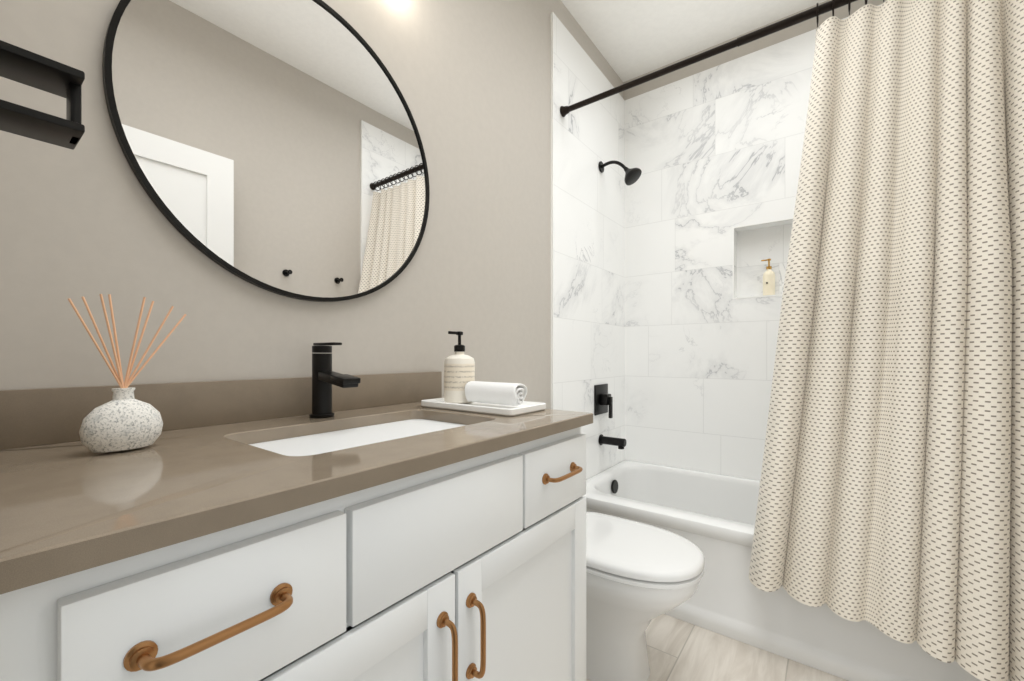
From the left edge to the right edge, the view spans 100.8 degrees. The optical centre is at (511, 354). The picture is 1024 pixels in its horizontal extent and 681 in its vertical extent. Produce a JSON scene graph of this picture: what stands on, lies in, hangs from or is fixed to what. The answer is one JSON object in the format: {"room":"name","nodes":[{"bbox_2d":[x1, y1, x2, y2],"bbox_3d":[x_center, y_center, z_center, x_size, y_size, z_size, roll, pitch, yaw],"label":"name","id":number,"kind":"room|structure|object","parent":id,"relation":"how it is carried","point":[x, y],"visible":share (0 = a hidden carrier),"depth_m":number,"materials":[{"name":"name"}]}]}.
{"room":"bathroom","nodes":[
{"label":"bathroom","id":0,"kind":"room"},
{"bbox_2d":[0,0,624,479],"bbox_3d":[-0.100,-0.323,1.655,0.113,2.740,2.790,0,0,37],"label":"wall","id":1,"kind":"structure","parent":0,"point":[514,270],"depth_m":1.34,"materials":[{"name":"paint"}]},
{"bbox_2d":[102,0,429,301],"bbox_3d":[-0.492,-0.508,1.045,0.015,0.752,0.752,0,0,37],"label":"mirror","id":2,"kind":"object","parent":1,"relation":"attached to","point":[275,146],"visible":0.98,"depth_m":0.97,"materials":[{"name":"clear mirror"}]},
{"bbox_2d":[594,384,612,417],"bbox_3d":[0.518,0.256,2.328,0.066,0.182,0.164,0,0,37],"label":"valve","id":3,"kind":"object","parent":1,"relation":"attached to","point":[603,399],"visible":1,"depth_m":2.31,"materials":[{"name":"black metal"}]},
{"bbox_2d":[599,434,626,448],"bbox_3d":[0.548,0.474,2.306,0.141,0.064,0.060,0,0,37],"label":"spout","id":4,"kind":"object","parent":1,"relation":"attached to","point":[620,443],"visible":1,"depth_m":2.29,"materials":[{"name":"black metal"}]},
{"bbox_2d":[599,160,641,184],"bbox_3d":[0.582,-0.986,2.280,0.226,0.164,0.098,0,0,37],"label":"shower head","id":5,"kind":"object","parent":1,"relation":"attached to","point":[632,175],"visible":1,"depth_m":2.25},
{"bbox_2d":[560,0,857,116],"bbox_3d":[0.837,-1.153,1.564,1.493,0.048,0.048,0,0,37],"label":"rail","id":6,"kind":"object","parent":1,"relation":"attached to","point":[808,14],"visible":1,"depth_m":1.59,"materials":[{"name":"black metal"}]},
{"bbox_2d":[749,0,1023,680],"bbox_3d":[1.093,-0.169,1.252,0.705,2.012,0.253,0,0,37],"label":"curtain","id":7,"kind":"object","parent":6,"relation":"hanging from","point":[890,503],"visible":1,"depth_m":1.22,"materials":[{"name":"fabric"}]},
{"bbox_2d":[561,0,826,81],"bbox_3d":[0.542,-1.718,1.172,1.720,0.050,2.790,0,0,37],"label":"ceiling","id":8,"kind":"structure","parent":0,"point":[631,39],"depth_m":2.17,"materials":[{"name":"paint"}]},
{"bbox_2d":[586,614,847,680],"bbox_3d":[0.542,1.072,1.172,1.720,0.050,2.790,0,0,37],"label":"floor","id":9,"kind":"structure","parent":0,"point":[679,650],"depth_m":1.46,"materials":[{"name":"tile"}]},
{"bbox_2d":[0,371,592,680],"bbox_3d":[-0.304,0.550,0.824,0.580,0.991,0.973,0,0,37],"label":"bathroom vanity","id":10,"kind":"object","parent":9,"relation":"on","point":[383,527],"visible":0.98,"depth_m":0.57,"materials":[{"name":"white painted wood"},{"name":"champagne bronze"}]},
{"bbox_2d":[68,294,185,452],"bbox_3d":[-0.582,0.027,0.649,0.062,0.234,0.140,0,0,37],"label":"reed diffuser","id":11,"kind":"object","parent":10,"relation":"on","point":[124,419],"visible":1,"depth_m":0.63,"materials":[{"name":"ceramic"}]},
{"bbox_2d":[309,342,360,417],"bbox_3d":[-0.403,0.059,0.957,0.150,0.172,0.053,0,0,37],"label":"faucet","id":12,"kind":"object","parent":10,"relation":"on","point":[325,377],"visible":1,"depth_m":0.96,"materials":[{"name":"black metal"}]},
{"bbox_2d":[421,398,545,415],"bbox_3d":[-0.082,0.135,1.140,0.320,0.018,0.160,0,0,37],"label":"tray","id":13,"kind":"object","parent":10,"relation":"on","point":[525,407],"visible":0.81,"depth_m":1.07,"materials":[{"name":"white ceramic"}]},
{"bbox_2d":[444,331,474,403],"bbox_3d":[-0.148,0.035,1.194,0.086,0.200,0.086,0,0,37],"label":"soap dispenser","id":14,"kind":"object","parent":13,"relation":"on","point":[459,370],"visible":0.92,"depth_m":1.16,"materials":[{"name":"beige ceramic"}]},
{"bbox_2d":[465,381,526,405],"bbox_3d":[-0.045,0.100,1.106,0.176,0.055,0.056,0,0,37],"label":"roll","id":15,"kind":"object","parent":13,"relation":"on","point":[510,394],"visible":1,"depth_m":1.07,"materials":[{"name":"white fabric"}]},
{"bbox_2d":[586,512,704,680],"bbox_3d":[0.281,0.641,1.475,0.715,0.811,0.400,0,0,37],"label":"toilet","id":16,"kind":"object","parent":9,"relation":"on","point":[640,576],"visible":0.42,"depth_m":1.31,"materials":[{"name":"white ceramic"}]},
{"bbox_2d":[583,460,1009,680],"bbox_3d":[1.060,0.847,1.862,1.491,0.400,0.782,0,0,37],"label":"bathtub","id":17,"kind":"object","parent":9,"relation":"on","point":[712,516],"visible":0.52,"depth_m":1.58,"materials":[{"name":"white ceramic"}]},
{"bbox_2d":[623,0,886,479],"bbox_3d":[1.338,-0.323,2.231,1.720,2.740,0.141,0,0,37],"label":"wall","id":18,"kind":"structure","parent":0,"point":[713,148],"depth_m":2.33,"materials":[{"name":"tile"}]},
{"bbox_2d":[761,259,774,295],"bbox_3d":[1.335,-0.401,2.208,0.062,0.195,0.056,0,0,37],"label":"lotion bottle","id":19,"kind":"object","parent":18,"relation":"in","point":[769,281],"visible":0.85,"depth_m":2.19,"materials":[{"name":"beige plastic"}]},
{"bbox_3d":[-0.259,-0.323,0.105,1.720,2.740,0.120,0,0,37],"label":"wall","id":20,"kind":"structure","parent":0,"visible":0},
{"bbox_2d":[0,40,84,149],"bbox_3d":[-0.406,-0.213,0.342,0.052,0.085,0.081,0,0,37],"label":"towel rail","id":21,"kind":"object","parent":20,"relation":"attached to","point":[27,67],"visible":1,"depth_m":0.35,"materials":[{"name":"black metal"}]}
]}

